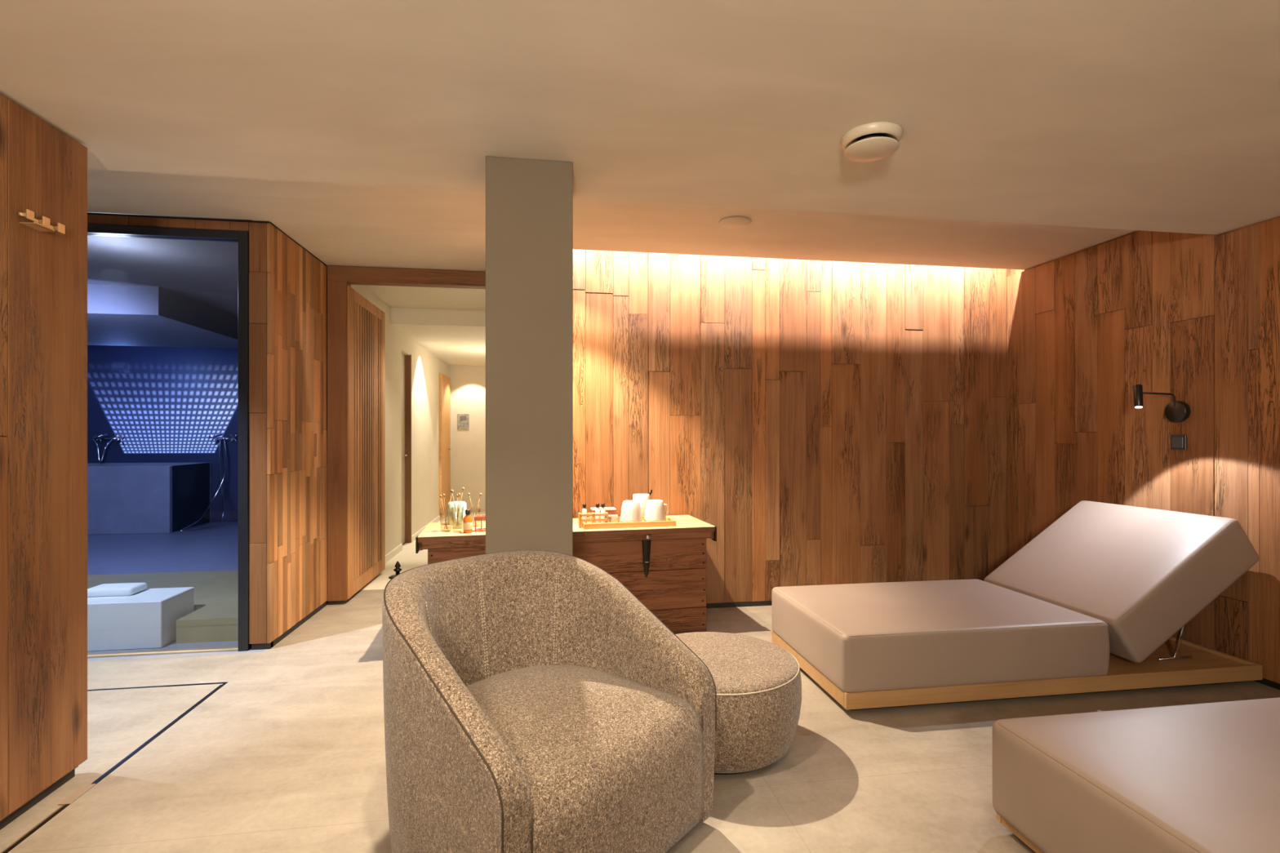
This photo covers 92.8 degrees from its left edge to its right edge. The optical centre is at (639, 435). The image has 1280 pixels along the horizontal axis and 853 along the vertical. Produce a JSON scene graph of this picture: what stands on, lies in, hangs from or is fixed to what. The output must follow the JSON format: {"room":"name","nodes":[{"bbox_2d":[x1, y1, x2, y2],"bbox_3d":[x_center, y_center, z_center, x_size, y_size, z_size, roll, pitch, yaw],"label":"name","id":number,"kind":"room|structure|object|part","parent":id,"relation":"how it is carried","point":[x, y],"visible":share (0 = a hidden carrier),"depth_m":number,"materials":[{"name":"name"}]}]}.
{"room":"spa relaxation room","nodes":[
{"label":"spa relaxation room","id":0,"kind":"room"},
{"bbox_2d":[0,93,87,821],"bbox_3d":[-1.702,0.070,-0.589,0.169,2.300,5.747,0,0,-9],"label":"wall","id":1,"kind":"structure","parent":0,"point":[43,170],"depth_m":2.06,"materials":[{"name":"brown wood"}]},
{"bbox_2d":[0,768,75,830],"bbox_3d":[-1.698,1.225,-0.603,0.115,0.050,5.720,0,0,-9],"label":"baseboard","id":2,"kind":"structure","parent":1,"relation":"attached to","point":[34,801],"depth_m":2.06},
{"bbox_2d":[18,208,65,234],"bbox_3d":[-1.995,-0.708,2.042,0.045,0.045,0.156,0,0,-9],"label":"coat rack","id":3,"kind":"object","parent":1,"relation":"attached to","point":[42,225],"visible":1,"depth_m":2.02,"materials":[{"name":"brown wood"}]},
{"bbox_3d":[-2.014,-0.715,2.040,0.006,0.010,0.150,0,0,-9],"label":"rail","id":4,"kind":"part","parent":3,"relation":"part of","materials":[{"name":"brown wood"}]},
{"bbox_2d":[87,345,238,522],"bbox_3d":[-5.712,-0.050,8.942,5.200,2.600,0.200,0,0,-9],"label":"wall","id":5,"kind":"structure","parent":0,"point":[166,403],"depth_m":8.69,"materials":[{"name":"blue tile"}]},
{"bbox_2d":[92,433,123,462],"bbox_3d":[-7.415,0.178,8.500,0.355,0.399,0.161,0,0,-9],"label":"fitting","id":6,"kind":"object","parent":5,"relation":"attached to","point":[95,436],"visible":1,"depth_m":8.47,"materials":[{"name":"silver metal"}]},
{"bbox_3d":[-7.287,0.040,8.530,0.093,0.110,0.035,0,0,-9],"label":"handle","id":7,"kind":"part","parent":6,"relation":"part of","materials":[{"name":"silver metal"}]},
{"bbox_2d":[87,212,238,348],"bbox_3d":[-5.289,-1.225,6.168,5.200,0.350,6.012,0,0,-9],"label":"ceiling","id":8,"kind":"structure","parent":0,"point":[153,292],"depth_m":5.29,"materials":[{"name":"white paint"}]},
{"bbox_2d":[87,214,267,644],"bbox_3d":[-4.743,-0.011,3.190,5.181,2.451,0.060,0,0,-9],"label":"wall","id":9,"kind":"structure","parent":0,"point":[258,353],"depth_m":3.54,"materials":[{"name":"brown wood"}]},
{"bbox_2d":[87,223,251,657],"bbox_3d":[-4.693,0.034,3.195,4.884,2.432,0.066,0,0,-9],"label":"door frame","id":10,"kind":"structure","parent":9,"relation":"in","point":[242,237],"depth_m":3.52,"materials":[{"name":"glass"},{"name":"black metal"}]},
{"bbox_2d":[87,212,326,266],"bbox_3d":[-4.801,-1.244,3.625,5.198,0.012,0.917,0,0,-9],"label":"trim","id":11,"kind":"structure","parent":9,"relation":"attached to","point":[88,213],"depth_m":3.51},
{"bbox_2d":[266,222,448,643],"bbox_3d":[-2.696,-0.050,6.841,0.130,2.600,6.661,0,0,-9],"label":"wall","id":12,"kind":"structure","parent":0,"point":[297,281],"depth_m":4.11,"materials":[{"name":"brown wood"}]},
{"bbox_2d":[251,601,326,649],"bbox_3d":[-2.280,1.232,4.008,0.098,0.036,0.919,0,0,-9],"label":"baseboard","id":13,"kind":"structure","parent":12,"relation":"attached to","point":[261,646],"depth_m":3.78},
{"bbox_2d":[401,354,408,543],"bbox_3d":[-2.694,0.158,6.857,0.078,2.165,0.450,0,0,-9],"label":"door","id":14,"kind":"structure","parent":12,"relation":"in","point":[403,455],"depth_m":6.96,"materials":[{"name":"beige wood"}]},
{"bbox_2d":[404,354,411,542],"bbox_3d":[-2.727,0.155,7.083,0.131,2.190,0.025,0,0,-9],"label":"trim","id":15,"kind":"structure","parent":12,"relation":"attached to","point":[407,357],"depth_m":7.08,"materials":[{"name":"brown wood"}]},
{"bbox_2d":[385,515,439,563],"bbox_3d":[-2.688,1.215,7.261,0.012,0.070,5.235,0,0,-9],"label":"baseboard","id":16,"kind":"structure","parent":12,"relation":"attached to","point":[390,555],"depth_m":6.54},
{"bbox_2d":[439,373,452,519],"bbox_3d":[-2.970,0.170,9.370,0.089,2.160,0.820,0,0,-9],"label":"door","id":17,"kind":"structure","parent":12,"relation":"in","point":[445,449],"depth_m":9.21,"materials":[{"name":"brown wood"}]},
{"bbox_2d":[364,284,485,365],"bbox_3d":[-1.958,-1.265,7.473,1.620,0.270,5.635,0,0,-9],"label":"ceiling","id":18,"kind":"structure","parent":0,"point":[450,323],"depth_m":6.27,"materials":[{"name":"white paint"}]},
{"bbox_2d":[448,365,485,511],"bbox_3d":[-2.338,-0.050,10.037,1.600,2.600,0.150,0,0,-9],"label":"wall","id":19,"kind":"structure","parent":0,"point":[468,383],"depth_m":9.89,"materials":[{"name":"beige paint"}]},
{"bbox_2d":[457,413,469,429],"bbox_3d":[-2.864,-0.220,9.874,0.180,0.250,0.015,0,0,-9],"label":"wall picture","id":20,"kind":"object","parent":19,"relation":"attached to","point":[463,420],"visible":1,"depth_m":9.87},
{"bbox_2d":[460,416,466,420],"bbox_3d":[-2.864,-0.275,9.868,0.100,0.070,0.003,0,0,-9],"label":"print","id":21,"kind":"object","parent":20,"relation":"attached to","point":[462,418],"depth_m":9.87},
{"bbox_2d":[485,155,573,555],"bbox_3d":[-0.457,0.085,2.547,0.336,2.330,0.340,0,0,-9],"label":"pillar","id":22,"kind":"structure","parent":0,"point":[529,202],"depth_m":2.38,"materials":[{"name":"paint"}]},
{"bbox_2d":[87,168,1137,271],"bbox_3d":[-2.178,-1.265,3.510,10.550,0.030,2.035,0,0,-9],"label":"ceiling","id":23,"kind":"structure","parent":0,"point":[340,224],"depth_m":3.65,"materials":[{"name":"paint"}]},
{"bbox_2d":[718,215,751,228],"bbox_3d":[0.555,-1.244,3.564,0.190,0.012,0.190,0,0,-9],"label":"smoke detector","id":24,"kind":"object","parent":23,"relation":"attached to","point":[731,222],"visible":1,"depth_m":3.55,"materials":[{"name":"paint"}]},
{"bbox_2d":[0,0,1279,235],"bbox_3d":[-1.567,-1.215,-0.502,10.550,0.270,6.080,0,0,-9],"label":"ceiling","id":25,"kind":"structure","parent":0,"point":[1144,115],"depth_m":1.95,"materials":[{"name":"paint"}]},
{"bbox_2d":[840,121,902,162],"bbox_3d":[0.835,-1.049,2.201,0.212,0.062,0.212,0,0,-9],"label":"valve","id":26,"kind":"object","parent":25,"relation":"attached to","point":[876,140],"visible":1,"depth_m":2.15,"materials":[{"name":"white paint"}]},
{"bbox_2d":[0,511,1279,852],"bbox_3d":[-2.092,1.300,3.272,10.650,0.100,13.900,0,0,-9],"label":"floor","id":27,"kind":"structure","parent":0,"point":[288,755],"depth_m":2.37,"materials":[{"name":"beige concrete"}]},
{"bbox_2d":[0,681,227,852],"bbox_3d":[-4.075,1.248,-0.463,5.003,0.003,6.412,0,0,-9],"label":"floor drain","id":28,"kind":"object","parent":27,"relation":"on","point":[74,796],"visible":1,"depth_m":2.28,"materials":[{"name":"black metal"}]},
{"bbox_3d":[-1.957,1.248,2.119,0.038,0.003,0.120,0,0,-9],"label":"lift plate","id":29,"kind":"part","parent":28,"relation":"part of","materials":[{"name":"stone"}]},
{"bbox_2d":[87,586,194,651],"bbox_3d":[-3.281,1.112,3.678,0.900,0.276,0.340,0,0,-9],"label":"bench","id":30,"kind":"object","parent":27,"relation":"on","point":[145,619],"visible":0.49,"depth_m":3.56,"materials":[{"name":"laminate"}]},
{"bbox_2d":[87,582,146,596],"bbox_3d":[-3.221,0.950,3.748,0.264,0.053,0.164,0,0,-9],"label":"folded towel","id":31,"kind":"object","parent":30,"relation":"on","point":[120,588],"visible":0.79,"depth_m":3.69,"materials":[{"name":"white fabric"}]},
{"bbox_2d":[87,462,211,534],"bbox_3d":[-7.024,0.820,8.130,1.900,0.860,0.990,0,0,-9],"label":"soaking tub","id":32,"kind":"object","parent":27,"relation":"on","point":[123,498],"visible":0.53,"depth_m":7.75,"materials":[{"name":"grey stone"}]},
{"bbox_3d":[-6.115,0.821,8.274,0.060,0.858,0.878,0,0,-9],"label":"panel","id":33,"kind":"part","parent":32,"relation":"part of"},
{"bbox_2d":[87,570,238,644],"bbox_3d":[-3.427,1.180,4.273,1.910,0.140,1.420,0,0,-9],"label":"rug","id":34,"kind":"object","parent":27,"relation":"on","point":[215,616],"depth_m":4.18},
{"bbox_2d":[177,433,236,531],"bbox_3d":[-5.902,0.615,8.352,0.363,1.273,0.910,0,0,-9],"label":"fitting","id":35,"kind":"object","parent":27,"relation":"on","point":[221,434],"visible":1,"depth_m":8.60,"materials":[{"name":"silver metal"}]},
{"bbox_3d":[-5.834,0.040,8.751,0.093,0.110,0.035,0,0,-9],"label":"handle","id":36,"kind":"part","parent":35,"relation":"part of","materials":[{"name":"silver metal"}]},
{"bbox_2d":[388,560,401,578],"bbox_3d":[-2.131,1.179,5.360,0.150,0.142,0.150,0,0,-9],"label":"doorstop","id":37,"kind":"object","parent":27,"relation":"on","point":[397,570],"visible":0.69,"depth_m":5.34,"materials":[{"name":"black metal"}]},
{"bbox_2d":[382,550,716,852],"bbox_3d":[-0.331,0.842,1.919,0.842,0.816,0.850,0,0,41],"label":"armchair","id":38,"kind":"object","parent":27,"relation":"on","point":[534,703],"visible":1,"depth_m":1.75,"materials":[{"name":"fabric"}]},
{"bbox_2d":[466,664,704,852],"bbox_3d":[-0.287,1.005,1.881,0.726,0.419,0.676,0,0,41],"label":"seat cushion","id":39,"kind":"object","parent":38,"relation":"on","point":[611,757],"depth_m":1.74,"materials":[{"name":"fabric"}]},
{"bbox_2d":[415,515,716,634],"bbox_3d":[-0.452,0.910,3.893,1.786,0.680,0.565,0,0,-13],"label":"wooden chest","id":40,"kind":"object","parent":27,"relation":"on","point":[664,567],"visible":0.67,"depth_m":3.78,"materials":[{"name":"brown wood"}]},
{"bbox_2d":[440,507,452,531],"bbox_3d":[-1.154,0.502,3.623,0.070,0.135,0.070,0,0,-13],"label":"tumbler","id":41,"kind":"object","parent":40,"relation":"on","point":[441,508],"visible":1,"depth_m":3.62,"materials":[{"name":"clear glass"}]},
{"bbox_2d":[440,494,447,528],"bbox_3d":[-1.169,0.457,3.629,0.051,0.204,0.016,0,0,6],"label":"stick","id":42,"kind":"object","parent":41,"relation":"in","point":[441,495],"visible":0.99,"depth_m":3.62,"materials":[{"name":"beige wood"}]},
{"bbox_2d":[442,493,446,528],"bbox_3d":[-1.154,0.452,3.609,0.016,0.213,0.042,0,0,21],"label":"stick","id":43,"kind":"object","parent":41,"relation":"in","point":[443,495],"visible":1,"depth_m":3.61,"materials":[{"name":"beige wood"}]},
{"bbox_2d":[444,489,453,528],"bbox_3d":[-1.138,0.442,3.628,0.056,0.233,0.017,0,0,-13],"label":"stick","id":44,"kind":"object","parent":41,"relation":"in","point":[451,491],"visible":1,"depth_m":3.63,"materials":[{"name":"beige wood"}]},
{"bbox_2d":[447,501,466,525],"bbox_3d":[-1.173,0.497,3.905,0.116,0.146,0.116,0,0,-9],"label":"canister","id":45,"kind":"object","parent":40,"relation":"on","point":[463,504],"visible":0.69,"depth_m":3.86,"materials":[{"name":"white ceramic"}]},
{"bbox_2d":[452,513,462,532],"bbox_3d":[-1.075,0.515,3.589,0.064,0.110,0.064,0,0,-13],"label":"tumbler","id":46,"kind":"object","parent":40,"relation":"on","point":[452,513],"visible":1,"depth_m":3.58,"materials":[{"name":"clear glass"}]},
{"bbox_2d":[451,506,463,528],"bbox_3d":[-1.118,0.505,3.733,0.070,0.130,0.070,0,0,-13],"label":"tumbler","id":47,"kind":"object","parent":40,"relation":"on","point":[451,507],"visible":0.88,"depth_m":3.73,"materials":[{"name":"clear glass"}]},
{"bbox_2d":[450,489,459,526],"bbox_3d":[-1.132,0.445,3.726,0.054,0.228,0.016,0,0,-31],"label":"stick","id":48,"kind":"object","parent":47,"relation":"in","point":[451,490],"visible":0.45,"depth_m":3.72,"materials":[{"name":"beige wood"}]},
{"bbox_2d":[456,493,458,526],"bbox_3d":[-1.122,0.461,3.745,0.016,0.195,0.041,0,0,-13],"label":"stick","id":49,"kind":"object","parent":47,"relation":"in","point":[457,495],"visible":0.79,"depth_m":3.74,"materials":[{"name":"beige wood"}]},
{"bbox_3d":[-1.120,0.465,3.742,0.004,0.187,0.035,0,0,-15],"label":"rod","id":50,"kind":"part","parent":49,"relation":"part of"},
{"bbox_2d":[457,493,460,519],"bbox_3d":[-1.111,0.455,3.722,0.043,0.206,0.016,0,0,41],"label":"stick","id":51,"kind":"object","parent":47,"relation":"in","point":[459,494],"visible":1,"depth_m":3.72,"materials":[{"name":"beige wood"}]},
{"bbox_2d":[455,487,464,526],"bbox_3d":[-1.104,0.439,3.742,0.054,0.238,0.016,0,0,-31],"label":"stick","id":52,"kind":"object","parent":47,"relation":"in","point":[463,488],"visible":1,"depth_m":3.74,"materials":[{"name":"beige wood"}]},
{"bbox_2d":[462,509,472,533],"bbox_3d":[-1.006,0.502,3.559,0.054,0.135,0.054,0,0,-13],"label":"bottle","id":53,"kind":"object","parent":40,"relation":"on","point":[467,520],"visible":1,"depth_m":3.54,"materials":[{"name":"glass"}]},
{"bbox_2d":[469,505,480,526],"bbox_3d":[-1.034,0.505,3.814,0.068,0.130,0.068,0,0,-13],"label":"tumbler","id":54,"kind":"object","parent":40,"relation":"on","point":[479,505],"visible":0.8,"depth_m":3.81,"materials":[{"name":"clear glass"}]},
{"bbox_2d":[467,493,476,524],"bbox_3d":[-1.048,0.459,3.806,0.054,0.199,0.017,0,0,-13],"label":"stick","id":55,"kind":"object","parent":54,"relation":"in","point":[468,494],"visible":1,"depth_m":3.81,"materials":[{"name":"beige wood"}]},
{"bbox_2d":[473,493,482,524],"bbox_3d":[-1.018,0.460,3.821,0.054,0.196,0.017,0,0,-13],"label":"stick","id":56,"kind":"object","parent":54,"relation":"in","point":[480,494],"visible":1,"depth_m":3.82,"materials":[{"name":"beige wood"}]},
{"bbox_2d":[475,515,485,532],"bbox_3d":[-0.931,0.525,3.632,0.101,0.090,0.060,0,0,-13],"label":"wooden holder","id":57,"kind":"object","parent":40,"relation":"on","point":[477,517],"visible":0.52,"depth_m":3.60,"materials":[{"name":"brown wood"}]},
{"bbox_3d":[-0.451,0.627,3.889,1.760,0.050,0.534,0,0,-13],"label":"lid moulding","id":58,"kind":"part","parent":40,"relation":"part of","materials":[{"name":"brown wood"}]},
{"bbox_3d":[-0.452,0.588,3.896,1.770,0.035,0.560,0,0,-13],"label":"lid","id":59,"kind":"part","parent":40,"relation":"part of","materials":[{"name":"brown wood"}]},
{"bbox_2d":[581,515,675,528],"bbox_3d":[-0.086,0.553,3.887,0.580,0.034,0.274,0,0,-13],"label":"serving tray","id":60,"kind":"object","parent":40,"relation":"on","point":[669,522],"visible":0.53,"depth_m":3.76,"materials":[{"name":"brown wood"}]},
{"bbox_2d":[577,511,608,526],"bbox_3d":[-0.292,0.523,3.799,0.180,0.078,0.064,0,0,-13],"label":"rack","id":61,"kind":"object","parent":60,"relation":"on","point":[593,514],"visible":0.85,"depth_m":3.77,"materials":[{"name":"brown wood"}]},
{"bbox_2d":[582,503,586,523],"bbox_3d":[-0.345,0.492,3.787,0.030,0.131,0.030,0,0,-13],"label":"bottle","id":62,"kind":"object","parent":61,"relation":"in","point":[584,510],"visible":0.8,"depth_m":3.78,"materials":[{"name":"white plastic"}]},
{"bbox_3d":[-0.292,0.509,3.799,0.170,0.046,0.064,0,0,-13],"label":"rail","id":63,"kind":"part","parent":61,"relation":"part of","materials":[{"name":"brown wood"}]},
{"bbox_2d":[595,503,599,523],"bbox_3d":[-0.264,0.492,3.805,0.030,0.131,0.030,0,0,-13],"label":"bottle","id":64,"kind":"object","parent":61,"relation":"in","point":[597,509],"visible":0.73,"depth_m":3.79,"materials":[{"name":"white plastic"}]},
{"bbox_2d":[600,503,605,523],"bbox_3d":[-0.231,0.492,3.813,0.030,0.131,0.030,0,0,-13],"label":"bottle","id":65,"kind":"object","parent":61,"relation":"in","point":[602,509],"visible":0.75,"depth_m":3.80,"materials":[{"name":"white plastic"}]},
{"bbox_2d":[588,513,617,523],"bbox_3d":[-0.237,0.535,3.919,0.176,0.053,0.100,0,0,-13],"label":"tin","id":66,"kind":"object","parent":60,"relation":"on","point":[615,514],"visible":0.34,"depth_m":3.88,"materials":[{"name":"white metal"}]},
{"bbox_2d":[590,506,616,515],"bbox_3d":[-0.237,0.488,3.919,0.156,0.040,0.086,0,0,-13],"label":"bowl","id":67,"kind":"object","parent":66,"relation":"on","point":[611,510],"visible":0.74,"depth_m":3.89,"materials":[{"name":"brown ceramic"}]},
{"bbox_3d":[-0.237,0.474,3.919,0.156,0.012,0.086,0,0,-13],"label":"lid","id":68,"kind":"part","parent":67,"relation":"part of","materials":[{"name":"white ceramic"}]},
{"bbox_2d":[608,515,620,522],"bbox_3d":[-0.161,0.536,3.798,0.076,0.052,0.076,0,0,-9],"label":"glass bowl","id":69,"kind":"object","parent":60,"relation":"on","point":[610,519],"visible":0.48,"depth_m":3.77,"materials":[{"name":"glass"}]},
{"bbox_2d":[620,500,642,522],"bbox_3d":[-0.060,0.487,3.858,0.150,0.149,0.142,0,0,10],"label":"mug","id":70,"kind":"object","parent":60,"relation":"on","point":[630,509],"visible":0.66,"depth_m":3.81,"materials":[{"name":"white ceramic"}]},
{"bbox_2d":[644,499,669,521],"bbox_3d":[0.097,0.487,3.901,0.142,0.149,0.150,0,0,20],"label":"mug","id":71,"kind":"object","parent":60,"relation":"on","point":[655,511],"visible":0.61,"depth_m":3.85,"materials":[{"name":"white ceramic"}]},
{"bbox_3d":[0.169,0.487,3.937,0.043,0.092,0.012,0,0,-29],"label":"handle","id":72,"kind":"part","parent":71,"relation":"part of","materials":[{"name":"white ceramic"}]},
{"bbox_2d":[632,489,652,515],"bbox_3d":[0.009,0.470,4.124,0.116,0.201,0.116,0,0,31],"label":"jug","id":73,"kind":"object","parent":40,"relation":"on","point":[642,499],"visible":0.46,"depth_m":4.07,"materials":[{"name":"white ceramic"}]},
{"bbox_2d":[675,631,801,774],"bbox_3d":[0.307,1.075,2.500,0.690,0.351,0.690,0,0,-9],"label":"ottoman","id":74,"kind":"object","parent":27,"relation":"on","point":[757,682],"visible":0.59,"depth_m":2.24,"materials":[{"name":"fabric"}]},
{"bbox_2d":[771,500,1262,710],"bbox_3d":[1.934,0.832,3.314,2.225,0.836,0.910,0,0,-9],"label":"lounger","id":75,"kind":"object","parent":27,"relation":"on","point":[1095,602],"visible":1,"depth_m":2.99,"materials":[{"name":"white leather"}]},
{"bbox_2d":[771,578,1110,693],"bbox_3d":[1.512,1.024,3.250,1.371,0.280,0.908,0,0,-9],"label":"seat cushion","id":76,"kind":"object","parent":75,"relation":"on","point":[975,635],"depth_m":2.87,"materials":[{"name":"beige leather"}]},
{"bbox_3d":[1.938,1.181,3.315,2.210,0.073,0.910,0,0,-9],"label":"frame","id":77,"kind":"part","parent":75,"relation":"part of","materials":[{"name":"brown wood"}]},
{"bbox_2d":[983,500,1259,662],"bbox_3d":[2.617,0.759,3.418,0.843,0.690,0.908,0,0,-9],"label":"backrest cushion","id":78,"kind":"object","parent":75,"relation":"on","point":[1145,573],"depth_m":3.13,"materials":[{"name":"beige leather"}]},
{"bbox_3d":[1.938,1.180,3.315,2.166,0.040,0.866,0,0,-9],"label":"board","id":79,"kind":"part","parent":75,"relation":"part of","materials":[{"name":"brown wood"}]},
{"bbox_2d":[992,697,1279,852],"bbox_3d":[2.274,0.832,1.646,2.243,0.836,0.910,0,0,-9],"label":"lounger","id":80,"kind":"object","parent":27,"relation":"on","point":[1196,778],"visible":1,"depth_m":1.66,"materials":[{"name":"leather"}]},
{"bbox_3d":[2.290,1.181,1.649,2.210,0.073,0.910,0,0,-9],"label":"frame","id":81,"kind":"part","parent":80,"relation":"part of","materials":[{"name":"brown wood"}]},
{"bbox_2d":[573,248,1007,603],"bbox_3d":[1.014,-0.150,4.534,3.930,2.800,0.120,0,0,-9],"label":"wall","id":82,"kind":"structure","parent":0,"point":[833,422],"depth_m":4.51,"materials":[{"name":"brown wood"}]},
{"bbox_2d":[706,600,771,608],"bbox_3d":[0.971,1.232,4.485,3.830,0.036,0.024,0,0,-9],"label":"baseboard","id":83,"kind":"structure","parent":82,"relation":"attached to","point":[738,604],"depth_m":4.43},
{"bbox_2d":[1005,216,1279,684],"bbox_3d":[3.518,-0.050,1.143,0.200,2.600,7.600,0,0,-9],"label":"wall","id":84,"kind":"structure","parent":0,"point":[1194,318],"depth_m":3.56,"materials":[{"name":"brown wood"}]},
{"bbox_2d":[1133,384,1190,422],"bbox_3d":[2.911,-0.179,3.433,0.304,0.212,0.120,0,0,-9],"label":"reading lamp","id":85,"kind":"object","parent":84,"relation":"attached to","point":[1175,411],"visible":1,"depth_m":3.42,"materials":[{"name":"black metal"}]},
{"bbox_3d":[2.921,-0.203,3.434,0.227,0.079,0.011,0,0,-9],"label":"arm","id":86,"kind":"part","parent":85,"relation":"part of","materials":[{"name":"black paint"}]},
{"bbox_3d":[3.044,-0.133,3.453,0.036,0.120,0.120,0,0,-9],"label":"wall plate","id":87,"kind":"part","parent":85,"relation":"part of","materials":[{"name":"black paint"}]},
{"bbox_2d":[1170,435,1186,449],"bbox_3d":[3.054,0.040,3.456,0.015,0.084,0.084,0,0,-9],"label":"light switch","id":88,"kind":"object","parent":84,"relation":"attached to","point":[1177,442],"visible":1,"depth_m":3.45,"materials":[{"name":"plastic"}]},
{"bbox_2d":[1254,678,1279,689],"bbox_3d":[3.446,1.234,1.066,0.026,0.032,7.470,0,0,-9],"label":"baseboard","id":89,"kind":"structure","parent":84,"relation":"attached to","point":[1265,682],"depth_m":3.03,"materials":[{"name":"black"}]},
{"bbox_3d":[-1.443,-0.050,7.450,0.050,2.600,5.435,0,0,-9],"label":"wall","id":90,"kind":"structure","parent":0,"visible":0},
{"bbox_2d":[347,285,385,599],"bbox_3d":[-2.250,0.052,5.013,0.046,2.325,1.020,0,0,-9],"label":"door","id":91,"kind":"structure","parent":90,"relation":"in","point":[366,321],"depth_m":4.91,"materials":[{"name":"brown wood"}]},
{"bbox_3d":[-2.255,-1.065,5.028,0.036,0.090,0.790,0,0,-9],"label":"rail","id":92,"kind":"part","parent":91,"relation":"part of","materials":[{"name":"brown wood"}]},
{"bbox_3d":[-2.255,1.157,5.028,0.036,0.115,0.790,0,0,-9],"label":"rail","id":93,"kind":"part","parent":91,"relation":"part of","materials":[{"name":"brown wood"}]},
{"bbox_2d":[327,265,485,601],"bbox_3d":[-1.662,-0.013,4.617,1.296,2.466,0.100,0,0,-9],"label":"door frame","id":94,"kind":"structure","parent":90,"relation":"attached to","point":[339,277],"depth_m":4.49,"materials":[{"name":"brown wood"}]}
]}

